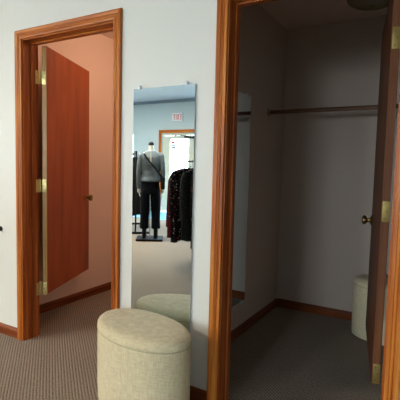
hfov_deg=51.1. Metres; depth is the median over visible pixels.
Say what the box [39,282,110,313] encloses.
baseboard
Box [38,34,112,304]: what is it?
wall
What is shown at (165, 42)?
wall
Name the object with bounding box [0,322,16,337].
baseboard
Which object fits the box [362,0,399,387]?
door
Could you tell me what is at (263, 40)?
wall
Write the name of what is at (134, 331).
cushion
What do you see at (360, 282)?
cushion
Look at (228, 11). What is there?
door frame
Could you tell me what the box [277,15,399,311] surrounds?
wall
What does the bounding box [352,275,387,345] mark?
ottoman
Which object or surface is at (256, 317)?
baseboard
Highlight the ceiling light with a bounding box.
[347,0,389,10]
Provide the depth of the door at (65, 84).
3.19 m
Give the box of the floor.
[0,289,383,399]
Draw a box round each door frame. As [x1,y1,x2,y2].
[14,8,122,340]
[207,0,399,399]
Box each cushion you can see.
[97,308,190,353]
[353,275,387,292]
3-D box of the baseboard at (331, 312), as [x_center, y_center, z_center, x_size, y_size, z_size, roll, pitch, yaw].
[1.325,0.970,3.429,1.444,0.072,0.012,4,5,30]
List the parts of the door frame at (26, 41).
casing, head casing, casing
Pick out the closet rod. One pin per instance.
(366, 107)
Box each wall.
[0,0,399,399]
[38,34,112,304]
[231,4,286,330]
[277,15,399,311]
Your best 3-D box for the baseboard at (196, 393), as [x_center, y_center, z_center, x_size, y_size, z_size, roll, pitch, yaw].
[-0.224,1.017,2.335,0.606,0.072,0.012,4,5,30]
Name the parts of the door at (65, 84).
knob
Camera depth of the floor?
2.71 m
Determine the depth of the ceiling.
3.20 m
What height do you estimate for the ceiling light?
0.104 m
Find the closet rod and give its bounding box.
[267,104,398,115]
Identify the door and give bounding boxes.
[35,46,92,295]
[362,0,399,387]
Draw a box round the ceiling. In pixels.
[101,0,387,38]
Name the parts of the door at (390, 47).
knob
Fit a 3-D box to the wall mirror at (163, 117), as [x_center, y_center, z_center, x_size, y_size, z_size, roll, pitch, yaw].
[-0.211,0.097,2.265,0.398,1.435,0.018,4,5,30]
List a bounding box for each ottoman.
[97,308,190,399]
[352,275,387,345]
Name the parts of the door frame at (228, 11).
casing, casing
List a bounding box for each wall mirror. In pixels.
[131,81,195,332]
[232,91,250,306]
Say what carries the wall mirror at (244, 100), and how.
attached to the wall at (263, 40)
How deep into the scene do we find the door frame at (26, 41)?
2.82 m
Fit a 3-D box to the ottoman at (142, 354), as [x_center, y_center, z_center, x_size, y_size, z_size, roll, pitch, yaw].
[-0.296,0.841,2.132,0.598,0.451,0.358,6,6,43]
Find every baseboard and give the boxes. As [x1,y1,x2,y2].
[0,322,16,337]
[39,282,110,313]
[190,385,206,399]
[230,298,276,342]
[277,298,351,320]

